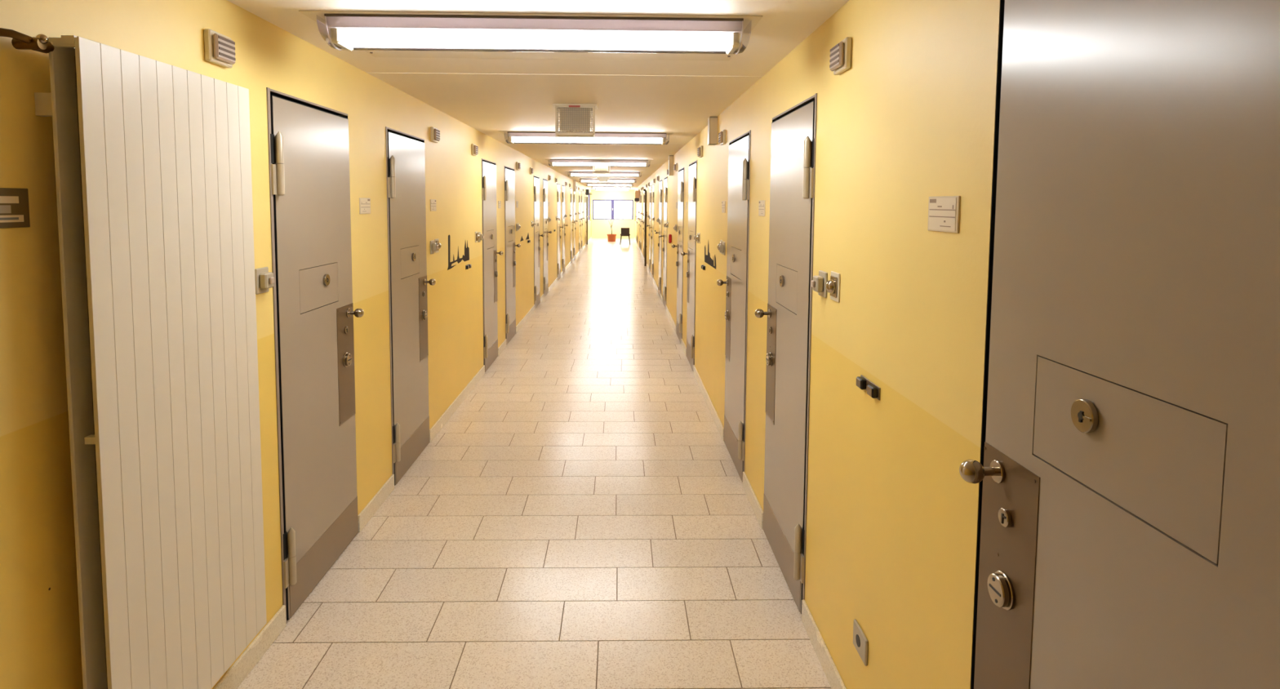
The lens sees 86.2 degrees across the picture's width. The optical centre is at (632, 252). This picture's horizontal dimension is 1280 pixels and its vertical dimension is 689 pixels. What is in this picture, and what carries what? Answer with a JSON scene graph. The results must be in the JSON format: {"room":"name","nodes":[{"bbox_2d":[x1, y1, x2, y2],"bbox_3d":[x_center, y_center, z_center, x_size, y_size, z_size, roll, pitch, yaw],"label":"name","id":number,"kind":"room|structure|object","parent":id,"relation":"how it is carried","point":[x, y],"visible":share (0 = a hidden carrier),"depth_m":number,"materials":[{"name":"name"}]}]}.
{"room":"prison interior","nodes":[
{"label":"prison interior","id":0,"kind":"room"},
{"bbox_2d":[0,0,591,688],"bbox_3d":[-1.623,-0.441,12.571,0.160,2.453,40.200,0,4,-1],"label":"wall","id":1,"kind":"structure","parent":0,"point":[40,640],"depth_m":2.37,"materials":[{"name":"yellow paint"}]},
{"bbox_2d":[0,187,30,228],"bbox_3d":[-1.317,-0.090,1.383,0.008,0.084,0.222,0,4,-1],"label":"board","id":2,"kind":"object","parent":1,"relation":"attached to","point":[14,202],"visible":1,"depth_m":1.46,"materials":[{"name":"brown"}]},
{"bbox_2d":[0,27,266,688],"bbox_3d":[-1.275,0.391,1.843,0.112,1.776,0.796,0,4,-1],"label":"radiator","id":3,"kind":"object","parent":1,"relation":"attached to","point":[153,158],"visible":1,"depth_m":1.76,"materials":[{"name":"beige metal"}]},
{"bbox_2d":[204,28,235,67],"bbox_3d":[-1.315,-0.651,2.188,0.038,0.098,0.125,0,4,-1],"label":"loudspeaker","id":4,"kind":"object","parent":1,"relation":"attached to","point":[220,49],"visible":1,"depth_m":2.15,"materials":[{"name":"beige plastic"}]},
{"bbox_2d":[254,266,274,294],"bbox_3d":[-1.321,0.101,2.473,0.044,0.092,0.085,0,4,-1],"label":"light switch","id":5,"kind":"object","parent":1,"relation":"attached to","point":[264,279],"visible":0.98,"depth_m":2.45,"materials":[{"name":"beige plastic"}]},
{"bbox_2d":[266,87,364,624],"bbox_3d":[-1.368,0.395,2.955,0.192,2.060,0.757,0,4,-1],"label":"door","id":6,"kind":"structure","parent":1,"relation":"in","point":[308,148],"depth_m":2.88,"materials":[{"name":"grey metal"}]},
{"bbox_2d":[359,197,370,213],"bbox_3d":[-1.359,-0.237,3.477,0.005,0.081,0.145,0,4,-1],"label":"door sign","id":7,"kind":"object","parent":1,"relation":"attached to","point":[364,202],"visible":1,"depth_m":3.46,"materials":[{"name":"beige paper"}]},
{"bbox_2d":[213,235,591,688],"bbox_3d":[-1.542,0.696,12.554,0.012,0.088,40.000,0,4,-1],"label":"baseboard","id":8,"kind":"structure","parent":1,"relation":"attached to","point":[243,665],"depth_m":2.64,"materials":[{"name":"tile"}]},
{"bbox_2d":[385,126,435,485],"bbox_3d":[-1.393,0.304,4.234,0.192,2.060,0.757,0,4,-1],"label":"door","id":9,"kind":"structure","parent":1,"relation":"in","point":[405,153],"depth_m":4.18,"materials":[{"name":"silver metal"}]},
{"bbox_2d":[430,199,436,211],"bbox_3d":[-1.384,-0.329,4.757,0.005,0.081,0.145,0,4,-1],"label":"door sign","id":10,"kind":"object","parent":1,"relation":"attached to","point":[433,202],"visible":1,"depth_m":4.74,"materials":[{"name":"beige paper"}]},
{"bbox_2d":[430,240,438,254],"bbox_3d":[-1.366,-0.036,4.728,0.044,0.092,0.085,0,4,-1],"label":"light switch","id":11,"kind":"object","parent":1,"relation":"attached to","point":[433,246],"visible":1,"depth_m":4.70,"materials":[{"name":"beige plastic"}]},
{"bbox_2d":[430,126,439,142],"bbox_3d":[-1.366,-0.817,4.747,0.038,0.098,0.125,0,4,-1],"label":"loudspeaker","id":12,"kind":"object","parent":1,"relation":"attached to","point":[434,132],"visible":1,"depth_m":4.70,"materials":[{"name":"beige plastic"}]},
{"bbox_2d":[434,238,440,253],"bbox_3d":[-1.373,-0.048,4.849,0.034,0.098,0.088,0,4,-1],"label":"switch","id":13,"kind":"object","parent":1,"relation":"attached to","point":[436,241],"visible":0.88,"depth_m":4.83,"materials":[{"name":"beige plastic"}]},
{"bbox_2d":[447,235,469,270],"bbox_3d":[-1.403,-0.026,5.533,0.001,0.267,0.763,0,4,-1],"label":"sticker","id":14,"kind":"object","parent":1,"relation":"attached to","point":[466,257],"visible":1,"depth_m":5.51,"materials":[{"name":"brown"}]},
{"bbox_2d":[465,263,471,269],"bbox_3d":[-1.400,0.122,5.849,0.022,0.036,0.150,0,4,-1],"label":"door stop","id":15,"kind":"object","parent":1,"relation":"attached to","point":[468,266],"visible":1,"depth_m":5.81,"materials":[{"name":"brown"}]},
{"bbox_2d":[471,143,478,155],"bbox_3d":[-1.391,-0.908,6.050,0.038,0.098,0.125,0,4,-1],"label":"loudspeaker","id":16,"kind":"object","parent":1,"relation":"attached to","point":[474,148],"visible":1,"depth_m":6.00,"materials":[{"name":"beige plastic"}]},
{"bbox_2d":[475,231,479,242],"bbox_3d":[-1.400,-0.141,6.196,0.034,0.098,0.088,0,4,-1],"label":"switch","id":17,"kind":"object","parent":1,"relation":"attached to","point":[477,236],"visible":1,"depth_m":6.18,"materials":[{"name":"beige plastic"}]},
{"bbox_2d":[478,231,484,242],"bbox_3d":[-1.397,-0.143,6.325,0.044,0.092,0.085,0,4,-1],"label":"light switch","id":18,"kind":"object","parent":1,"relation":"attached to","point":[482,237],"visible":0.94,"depth_m":6.30,"materials":[{"name":"beige plastic"}]},
{"bbox_2d":[481,158,502,372],"bbox_3d":[-1.446,0.114,6.880,0.192,2.060,0.757,0,4,-1],"label":"door","id":19,"kind":"structure","parent":1,"relation":"in","point":[490,273],"depth_m":6.84,"materials":[{"name":"silver metal"}]},
{"bbox_2d":[497,200,501,208],"bbox_3d":[-1.437,-0.518,7.403,0.005,0.081,0.145,0,4,-1],"label":"door sign","id":20,"kind":"object","parent":1,"relation":"attached to","point":[499,202],"visible":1,"depth_m":7.39,"materials":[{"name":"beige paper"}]},
{"bbox_2d":[504,165,520,344],"bbox_3d":[-1.471,0.022,8.160,0.192,2.060,0.757,0,4,-1],"label":"door","id":21,"kind":"structure","parent":1,"relation":"in","point":[509,173],"depth_m":8.12,"materials":[{"name":"silver metal"}]},
{"bbox_2d":[515,223,519,231],"bbox_3d":[-1.443,-0.318,8.653,0.044,0.092,0.085,0,4,-1],"label":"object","id":22,"kind":"object","parent":1,"relation":"attached to","point":[517,227],"visible":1,"depth_m":8.63,"materials":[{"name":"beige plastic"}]},
{"bbox_2d":[516,161,520,169],"bbox_3d":[-1.443,-1.098,8.673,0.038,0.098,0.125,0,4,-1],"label":"loudspeaker","id":23,"kind":"object","parent":1,"relation":"attached to","point":[518,165],"visible":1,"depth_m":8.62,"materials":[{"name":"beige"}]},
{"bbox_2d":[529,167,533,174],"bbox_3d":[-1.469,-1.189,9.975,0.038,0.098,0.125,0,4,-1],"label":"loudspeaker","id":24,"kind":"object","parent":1,"relation":"attached to","point":[531,168],"visible":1,"depth_m":9.92,"materials":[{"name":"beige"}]},
{"bbox_2d":[533,175,544,309],"bbox_3d":[-1.523,-0.167,10.805,0.192,2.060,0.757,0,4,-1],"label":"door","id":25,"kind":"structure","parent":1,"relation":"in","point":[536,180],"depth_m":10.76,"materials":[{"name":"silver metal"}]},
{"bbox_2d":[542,178,551,297],"bbox_3d":[-1.548,-0.259,12.085,0.192,2.060,0.757,0,4,-1],"label":"door","id":26,"kind":"structure","parent":1,"relation":"in","point":[545,243],"depth_m":12.05,"materials":[{"name":"silver metal"}]},
{"bbox_2d":[556,182,563,279],"bbox_3d":[-1.600,-0.448,14.730,0.192,2.060,0.757,0,4,-1],"label":"door","id":27,"kind":"structure","parent":1,"relation":"in","point":[558,226],"depth_m":14.68,"materials":[{"name":"silver metal"}]},
{"bbox_2d":[562,185,568,274],"bbox_3d":[-1.625,-0.540,16.010,0.192,2.060,0.757,0,4,-1],"label":"door","id":28,"kind":"structure","parent":1,"relation":"in","point":[563,186],"depth_m":16.00,"materials":[{"name":"silver metal"}]},
{"bbox_2d":[570,187,574,263],"bbox_3d":[-1.677,-0.729,18.656,0.192,2.060,0.757,0,4,-1],"label":"door","id":29,"kind":"structure","parent":1,"relation":"in","point":[571,222],"depth_m":18.72,"materials":[{"name":"silver metal"}]},
{"bbox_2d":[573,191,577,259],"bbox_3d":[-1.702,-0.821,19.935,0.192,2.060,0.757,0,4,-1],"label":"door","id":30,"kind":"structure","parent":1,"relation":"in","point":[574,192],"depth_m":20.12,"materials":[{"name":"silver metal"}]},
{"bbox_2d":[578,190,582,252],"bbox_3d":[-1.755,-1.010,22.581,0.192,2.060,0.757,0,4,-1],"label":"door","id":31,"kind":"structure","parent":1,"relation":"in","point":[580,219],"depth_m":22.30,"materials":[{"name":"silver metal"}]},
{"bbox_2d":[581,191,584,250],"bbox_3d":[-1.780,-1.102,23.860,0.192,2.060,0.757,0,4,-1],"label":"door","id":32,"kind":"structure","parent":1,"relation":"in","point":[581,191],"depth_m":23.72,"materials":[{"name":"silver metal"}]},
{"bbox_2d":[584,192,587,245],"bbox_3d":[-1.832,-1.292,26.506,0.192,2.060,0.757,0,4,-1],"label":"door","id":33,"kind":"structure","parent":1,"relation":"in","point":[585,193],"depth_m":26.62,"materials":[{"name":"silver metal"}]},
{"bbox_2d":[586,196,587,244],"bbox_3d":[-1.804,-1.266,27.269,0.058,1.900,0.048,0,4,-1],"label":"pipe","id":34,"kind":"object","parent":1,"relation":"attached to","point":[587,197],"visible":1,"depth_m":27.25,"materials":[{"name":"metal"}]},
{"bbox_2d":[586,195,589,242],"bbox_3d":[-1.857,-1.383,27.786,0.192,2.060,0.757,0,4,-1],"label":"door","id":35,"kind":"structure","parent":1,"relation":"in","point":[586,195],"depth_m":27.41,"materials":[{"name":"silver metal"}]},
{"bbox_2d":[587,192,590,221],"bbox_3d":[-1.982,-2.038,30.349,0.060,1.300,3.100,0,4,-1],"label":"window","id":36,"kind":"structure","parent":1,"relation":"in","point":[588,196],"depth_m":31.64,"materials":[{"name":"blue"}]},
{"bbox_2d":[586,189,591,195],"bbox_3d":[-1.701,-2.373,26.921,0.240,0.220,0.300,0,4,-1],"label":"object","id":37,"kind":"structure","parent":1,"relation":"in","point":[587,190],"depth_m":26.78,"materials":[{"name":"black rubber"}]},
{"bbox_2d":[236,238,831,688],"bbox_3d":[-0.532,0.766,12.629,2.135,0.050,40.100,0,4,-1],"label":"floor","id":38,"kind":"structure","parent":0,"point":[584,517],"depth_m":3.29,"materials":[{"name":"tile"}]},
{"bbox_2d":[607,219,616,241],"bbox_3d":[-0.888,-0.956,29.596,0.420,0.961,0.420,0,4,-1],"label":"potted tree","id":39,"kind":"object","parent":38,"relation":"on","point":[611,237],"visible":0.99,"depth_m":29.47,"materials":[{"name":"orange ceramic"}]},
{"bbox_2d":[619,227,630,244],"bbox_3d":[-0.287,-0.665,27.598,0.420,0.677,0.458,0,4,-1],"label":"chair","id":40,"kind":"object","parent":38,"relation":"on","point":[624,231],"visible":0.99,"depth_m":27.41,"materials":[{"name":"brown fabric"}]},
{"bbox_2d":[226,0,848,189],"bbox_3d":[-0.519,-1.609,12.509,2.435,0.100,40.200,0,4,-1],"label":"ceiling","id":41,"kind":"structure","parent":0,"point":[682,104],"depth_m":3.55,"materials":[{"name":"paint"}]},
{"bbox_2d":[297,10,762,61],"bbox_3d":[-0.356,-0.808,2.755,1.615,0.106,0.745,0,4,-1],"label":"ceiling lamp","id":42,"kind":"object","parent":41,"relation":"attached to","point":[397,34],"visible":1,"depth_m":2.46,"materials":[{"name":"beige plastic"}]},
{"bbox_2d":[326,16,743,36],"bbox_3d":[-0.344,-0.818,2.507,1.476,0.042,0.176,0,4,-1],"label":"tray","id":43,"kind":"object","parent":42,"relation":"on","point":[465,26],"depth_m":2.42,"materials":[{"name":"white plastic"}]},
{"bbox_2d":[367,72,757,76],"bbox_3d":[-0.342,-0.915,3.517,2.031,0.004,0.008,0,4,-1],"label":"trim","id":44,"kind":"structure","parent":41,"relation":"attached to","point":[367,73],"depth_m":3.51,"materials":[{"name":"white"}]},
{"bbox_2d":[552,103,597,137],"bbox_3d":[-0.385,-0.892,4.629,0.294,0.205,0.164,0,4,-1],"label":"loudspeaker","id":45,"kind":"object","parent":41,"relation":"hanging from","point":[575,118],"visible":1,"depth_m":4.57,"materials":[{"name":"beige plastic"}]},
{"bbox_2d":[498,130,673,144],"bbox_3d":[-0.433,-1.089,6.681,1.615,0.106,0.745,0,4,-1],"label":"ceiling lamp","id":46,"kind":"object","parent":41,"relation":"attached to","point":[513,137],"visible":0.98,"depth_m":6.38,"materials":[{"name":"beige plastic"}]},
{"bbox_2d":[507,133,666,138],"bbox_3d":[-0.421,-1.099,6.432,1.476,0.042,0.176,0,4,-1],"label":"tray","id":47,"kind":"object","parent":46,"relation":"on","point":[511,135],"depth_m":6.35,"materials":[{"name":"white plastic"}]},
{"bbox_2d":[545,159,652,167],"bbox_3d":[-0.511,-1.370,10.606,1.615,0.106,0.745,0,4,-1],"label":"ceiling lamp","id":48,"kind":"object","parent":41,"relation":"attached to","point":[554,162],"visible":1,"depth_m":10.30,"materials":[{"name":"beige plastic"}]},
{"bbox_2d":[550,160,648,163],"bbox_3d":[-0.498,-1.380,10.357,1.476,0.042,0.176,0,4,-1],"label":"tray","id":49,"kind":"object","parent":48,"relation":"on","point":[551,161],"depth_m":10.27,"materials":[{"name":"white plastic"}]},
{"bbox_2d":[592,162,609,173],"bbox_3d":[-0.470,-1.304,10.374,0.294,0.205,0.164,0,4,-1],"label":"cage","id":50,"kind":"object","parent":41,"relation":"hanging from","point":[601,168],"visible":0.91,"depth_m":10.33,"materials":[{"name":"beige plastic"}]},
{"bbox_2d":[597,177,608,182],"bbox_3d":[-0.641,-1.648,15.179,0.294,0.205,0.164,0,4,-1],"label":"cage","id":51,"kind":"object","parent":41,"relation":"hanging from","point":[602,180],"visible":0.53,"depth_m":15.12,"materials":[{"name":"beige metal"}]},
{"bbox_2d":[565,171,643,177],"bbox_3d":[-0.588,-1.651,14.531,1.615,0.106,0.745,0,4,-1],"label":"ceiling lamp","id":52,"kind":"object","parent":41,"relation":"attached to","point":[612,174],"visible":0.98,"depth_m":14.23,"materials":[{"name":"beige plastic"}]},
{"bbox_2d":[568,172,639,174],"bbox_3d":[-0.575,-1.661,14.282,1.476,0.042,0.176,0,4,-1],"label":"tray","id":53,"kind":"object","parent":52,"relation":"on","point":[570,173],"depth_m":14.20,"materials":[{"name":"white plastic"}]},
{"bbox_2d":[577,177,637,182],"bbox_3d":[-0.665,-1.932,18.456,1.615,0.106,0.745,0,4,-1],"label":"ceiling lamp","id":54,"kind":"object","parent":41,"relation":"attached to","point":[581,180],"visible":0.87,"depth_m":18.15,"materials":[{"name":"beige plastic"}]},
{"bbox_2d":[580,178,635,180],"bbox_3d":[-0.653,-1.942,18.207,1.476,0.042,0.176,0,4,-1],"label":"tray","id":55,"kind":"object","parent":54,"relation":"on","point":[580,179],"depth_m":18.12,"materials":[{"name":"white plastic"}]},
{"bbox_2d":[585,182,634,186],"bbox_3d":[-0.743,-2.213,22.381,1.615,0.106,0.745,0,4,-1],"label":"ceiling lamp","id":56,"kind":"object","parent":41,"relation":"attached to","point":[588,184],"visible":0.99,"depth_m":22.06,"materials":[{"name":"beige plastic"}]},
{"bbox_2d":[586,182,632,184],"bbox_3d":[-0.730,-2.223,22.133,1.476,0.042,0.176,0,4,-1],"label":"tray","id":57,"kind":"object","parent":56,"relation":"on","point":[587,183],"depth_m":22.04,"materials":[{"name":"white plastic"}]},
{"bbox_2d":[590,186,631,189],"bbox_3d":[-0.820,-2.495,26.306,1.615,0.106,0.745,0,4,-1],"label":"ceiling lamp","id":58,"kind":"object","parent":41,"relation":"attached to","point":[599,187],"visible":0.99,"depth_m":26.00,"materials":[{"name":"beige plastic"}]},
{"bbox_2d":[591,186,630,187],"bbox_3d":[-0.807,-2.505,26.058,1.476,0.042,0.176,0,4,-1],"label":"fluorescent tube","id":59,"kind":"object","parent":58,"relation":"on","point":[592,186],"depth_m":25.98,"materials":[{"name":"white plastic"}]},
{"bbox_2d":[594,188,629,191],"bbox_3d":[-0.897,-2.776,30.232,1.615,0.106,0.745,0,4,-1],"label":"ceiling lamp","id":60,"kind":"object","parent":41,"relation":"attached to","point":[595,189],"visible":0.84,"depth_m":29.95,"materials":[{"name":"beige plastic"}]},
{"bbox_2d":[595,188,622,189],"bbox_3d":[-0.885,-2.786,29.983,1.476,0.042,0.176,0,4,-1],"label":"tray","id":61,"kind":"object","parent":60,"relation":"on","point":[595,188],"depth_m":29.89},
{"bbox_2d":[591,189,634,238],"bbox_3d":[-0.918,-1.864,32.538,2.435,2.453,0.200,0,4,-1],"label":"wall","id":62,"kind":"structure","parent":0,"point":[601,228],"depth_m":32.47,"materials":[{"name":"beige paint"}]},
{"bbox_2d":[592,199,633,219],"bbox_3d":[-0.920,-2.037,32.453,1.930,0.940,0.085,0,4,-1],"label":"window","id":63,"kind":"structure","parent":62,"relation":"in","point":[612,201],"depth_m":32.44,"materials":[{"name":"blue"}]},
{"bbox_2d":[634,0,999,688],"bbox_3d":[0.572,-0.431,12.615,0.160,2.453,40.200,0,4,-1],"label":"wall","id":64,"kind":"structure","parent":0,"point":[892,516],"depth_m":1.92,"materials":[{"name":"yellow paint"}]},
{"bbox_2d":[635,201,637,240],"bbox_3d":[0.205,-1.376,27.853,0.192,2.060,0.757,0,4,-1],"label":"door","id":65,"kind":"structure","parent":64,"relation":"in","point":[637,202],"depth_m":27.49,"materials":[{"name":"silver metal"}]},
{"bbox_2d":[635,201,638,244],"bbox_3d":[0.230,-1.284,26.564,0.192,2.060,0.757,0,4,-1],"label":"door","id":66,"kind":"structure","parent":64,"relation":"in","point":[637,202],"depth_m":26.25,"materials":[{"name":"silver metal"}]},
{"bbox_2d":[634,190,639,201],"bbox_3d":[0.177,-1.978,23.938,0.190,0.380,0.220,0,4,-1],"label":"box","id":67,"kind":"object","parent":64,"relation":"attached to","point":[637,192],"visible":0.86,"depth_m":23.83,"materials":[{"name":"brown plastic"}]},
{"bbox_2d":[637,191,640,250],"bbox_3d":[0.282,-1.095,23.928,0.192,2.060,0.757,0,4,-1],"label":"door","id":68,"kind":"structure","parent":64,"relation":"in","point":[640,192],"depth_m":24.09,"materials":[{"name":"silver metal"}]},
{"bbox_2d":[638,191,641,252],"bbox_3d":[0.308,-1.002,22.639,0.192,2.060,0.757,0,4,-1],"label":"door","id":69,"kind":"structure","parent":64,"relation":"in","point":[641,191],"depth_m":22.38,"materials":[{"name":"silver metal"}]},
{"bbox_2d":[640,191,644,259],"bbox_3d":[0.359,-0.814,20.002,0.192,2.060,0.757,0,4,-1],"label":"door","id":70,"kind":"structure","parent":64,"relation":"in","point":[643,228],"depth_m":19.71,"materials":[{"name":"silver metal"}]},
{"bbox_2d":[643,189,647,266],"bbox_3d":[0.338,-0.653,18.009,0.094,2.024,0.048,0,4,-1],"label":"pipe","id":71,"kind":"object","parent":64,"relation":"attached to","point":[645,190],"visible":1,"depth_m":18.00,"materials":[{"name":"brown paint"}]},
{"bbox_2d":[646,185,651,272],"bbox_3d":[0.437,-0.532,16.077,0.192,2.060,0.757,0,4,-1],"label":"door","id":72,"kind":"structure","parent":64,"relation":"in","point":[650,224],"depth_m":15.97,"materials":[{"name":"silver metal"}]},
{"bbox_2d":[648,183,654,279],"bbox_3d":[0.462,-0.440,14.789,0.192,2.060,0.757,0,4,-1],"label":"door","id":73,"kind":"structure","parent":64,"relation":"in","point":[652,227],"depth_m":14.75,"materials":[{"name":"silver metal"}]},
{"bbox_2d":[654,179,662,296],"bbox_3d":[0.514,-0.251,12.152,0.192,2.060,0.757,0,4,-1],"label":"door","id":74,"kind":"structure","parent":64,"relation":"in","point":[660,244],"depth_m":12.02,"materials":[{"name":"silver metal"}]},
{"bbox_2d":[658,176,667,307],"bbox_3d":[0.539,-0.159,10.864,0.192,2.060,0.757,0,4,-1],"label":"door","id":75,"kind":"structure","parent":64,"relation":"in","point":[665,181],"depth_m":10.81,"materials":[{"name":"silver metal"}]},
{"bbox_2d":[668,234,671,242],"bbox_3d":[0.532,-0.199,9.628,0.037,0.115,0.110,0,4,-1],"label":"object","id":76,"kind":"object","parent":64,"relation":"attached to","point":[669,235],"visible":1,"depth_m":9.57,"materials":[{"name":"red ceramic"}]},
{"bbox_2d":[668,155,673,175],"bbox_3d":[0.529,-1.190,9.350,0.062,0.272,0.102,0,4,-1],"label":"box","id":77,"kind":"object","parent":64,"relation":"attached to","point":[670,157],"visible":0.98,"depth_m":9.30,"materials":[{"name":"beige plastic"}]},
{"bbox_2d":[673,163,677,171],"bbox_3d":[0.553,-1.091,8.739,0.038,0.098,0.125,0,4,-1],"label":"loudspeaker","id":78,"kind":"object","parent":64,"relation":"attached to","point":[675,165],"visible":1,"depth_m":8.69,"materials":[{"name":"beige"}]},
{"bbox_2d":[671,167,684,344],"bbox_3d":[0.591,0.030,8.227,0.192,2.060,0.757,0,4,-1],"label":"door","id":79,"kind":"structure","parent":64,"relation":"in","point":[679,263],"depth_m":8.17,"materials":[{"name":"silver metal"}]},
{"bbox_2d":[680,160,697,370],"bbox_3d":[0.617,0.122,6.938,0.192,2.060,0.757,0,4,-1],"label":"door","id":80,"kind":"structure","parent":64,"relation":"in","point":[692,175],"depth_m":6.89,"materials":[{"name":"silver metal"}]},
{"bbox_2d":[693,232,698,243],"bbox_3d":[0.593,-0.135,6.382,0.044,0.092,0.085,0,4,-1],"label":"light switch","id":81,"kind":"object","parent":64,"relation":"attached to","point":[695,236],"visible":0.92,"depth_m":6.36,"materials":[{"name":"beige plastic"}]},
{"bbox_2d":[696,232,700,243],"bbox_3d":[0.601,-0.134,6.253,0.034,0.098,0.088,0,4,-1],"label":"switch","id":82,"kind":"object","parent":64,"relation":"attached to","point":[698,237],"visible":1,"depth_m":6.23,"materials":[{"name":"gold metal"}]},
{"bbox_2d":[697,145,702,157],"bbox_3d":[0.605,-0.900,6.107,0.038,0.098,0.125,0,4,-1],"label":"loudspeaker","id":83,"kind":"object","parent":64,"relation":"attached to","point":[700,150],"visible":1,"depth_m":6.05,"materials":[{"name":"beige plastic"}]},
{"bbox_2d":[704,241,715,268],"bbox_3d":[0.631,0.001,5.543,0.001,0.204,0.707,0,4,-1],"label":"sticker","id":84,"kind":"object","parent":64,"relation":"attached to","point":[708,260],"visible":1,"depth_m":5.60,"materials":[{"name":"brown"}]},
{"bbox_2d":[707,116,717,145],"bbox_3d":[0.611,-0.926,5.209,0.062,0.207,0.102,0,4,-1],"label":"box","id":85,"kind":"object","parent":64,"relation":"attached to","point":[712,121],"visible":1,"depth_m":5.16,"materials":[{"name":"beige plastic"}]},
{"bbox_2d":[716,240,722,253],"bbox_3d":[0.627,-0.041,4.915,0.034,0.098,0.088,0,4,-1],"label":"switch","id":86,"kind":"object","parent":64,"relation":"attached to","point":[721,241],"visible":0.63,"depth_m":4.90,"materials":[{"name":"beige plastic"}]},
{"bbox_2d":[718,129,725,145],"bbox_3d":[0.631,-0.810,4.813,0.038,0.098,0.125,0,4,-1],"label":"loudspeaker","id":87,"kind":"object","parent":64,"relation":"attached to","point":[722,135],"visible":1,"depth_m":4.76,"materials":[{"name":"beige plastic"}]},
{"bbox_2d":[718,241,725,255],"bbox_3d":[0.624,-0.029,4.794,0.044,0.092,0.085,0,4,-1],"label":"light switch","id":88,"kind":"object","parent":64,"relation":"attached to","point":[722,247],"visible":1,"depth_m":4.77,"materials":[{"name":"beige plastic"}]},
{"bbox_2d":[721,200,725,213],"bbox_3d":[0.644,-0.322,4.823,0.005,0.081,0.145,0,4,-1],"label":"door sign","id":89,"kind":"object","parent":64,"relation":"attached to","point":[723,202],"visible":1,"depth_m":4.81,"materials":[{"name":"beige paper"}]},
{"bbox_2d":[716,129,751,482],"bbox_3d":[0.669,0.311,4.302,0.192,2.060,0.757,0,4,-1],"label":"door","id":90,"kind":"structure","parent":64,"relation":"in","point":[739,156],"depth_m":4.24,"materials":[{"name":"silver metal"}]},
{"bbox_2d":[634,237,846,688],"bbox_3d":[0.481,0.705,12.594,0.012,0.088,40.000,0,4,-1],"label":"baseboard","id":91,"kind":"structure","parent":64,"relation":"attached to","point":[835,681],"depth_m":2.68,"materials":[{"name":"tile"}]},
{"bbox_2d":[758,200,765,216],"bbox_3d":[0.670,-0.229,3.535,0.005,0.081,0.145,0,4,-1],"label":"door sign","id":92,"kind":"object","parent":64,"relation":"attached to","point":[762,206],"visible":1,"depth_m":3.52,"materials":[{"name":"beige paper"}]},
{"bbox_2d":[755,93,817,613],"bbox_3d":[0.694,0.403,3.013,0.192,2.060,0.757,0,4,-1],"label":"door","id":93,"kind":"structure","parent":64,"relation":"in","point":[793,131],"depth_m":2.93,"materials":[{"name":"grey metal"}]},
{"bbox_2d":[811,270,827,297],"bbox_3d":[0.670,0.113,2.470,0.044,0.092,0.085,0,4,-1],"label":"light switch","id":94,"kind":"object","parent":64,"relation":"attached to","point":[819,282],"visible":0.98,"depth_m":2.44,"materials":[{"name":"beige plastic"}]},
{"bbox_2d":[826,271,840,302],"bbox_3d":[0.678,0.116,2.331,0.034,0.098,0.088,0,4,-1],"label":"switch","id":95,"kind":"object","parent":64,"relation":"attached to","point":[833,286],"visible":1,"depth_m":2.31,"materials":[{"name":"beige plastic"}]},
{"bbox_2d":[829,36,852,75],"bbox_3d":[0.681,-0.644,2.245,0.038,0.098,0.125,0,4,-1],"label":"loudspeaker","id":96,"kind":"object","parent":64,"relation":"attached to","point":[840,60],"visible":1,"depth_m":2.20,"materials":[{"name":"beige plastic"}]},
{"bbox_2d":[853,618,868,666],"bbox_3d":[0.690,1.179,2.071,0.010,0.080,0.108,0,4,-1],"label":"wall socket","id":97,"kind":"object","parent":64,"relation":"attached to","point":[860,642],"visible":1,"depth_m":2.06,"materials":[{"name":"beige plastic"}]},
{"bbox_2d":[856,374,880,399],"bbox_3d":[0.690,0.395,2.007,0.022,0.036,0.150,0,4,-1],"label":"door stop","id":98,"kind":"object","parent":64,"relation":"attached to","point":[873,390],"visible":1,"depth_m":1.98,"materials":[{"name":"black rubber"}]},
{"bbox_2d":[927,195,959,233],"bbox_3d":[0.709,-0.088,1.559,0.005,0.081,0.145,0,4,-1],"label":"door sign","id":99,"kind":"object","parent":64,"relation":"attached to","point":[944,211],"visible":1,"depth_m":1.55,"materials":[{"name":"beige paper"}]},
{"bbox_2d":[928,199,955,226],"bbox_3d":[0.706,-0.091,1.561,0.001,0.063,0.124,0,4,-1],"label":"print","id":100,"kind":"object","parent":99,"relation":"attached to","point":[941,211],"depth_m":1.56,"materials":[{"name":"white paper"}]},
{"bbox_2d":[959,0,1279,688],"bbox_3d":[0.735,0.532,1.029,0.189,2.060,0.757,0,4,-1],"label":"door","id":101,"kind":"structure","parent":64,"relation":"in","point":[1127,473],"depth_m":0.99,"materials":[{"name":"grey metal"}]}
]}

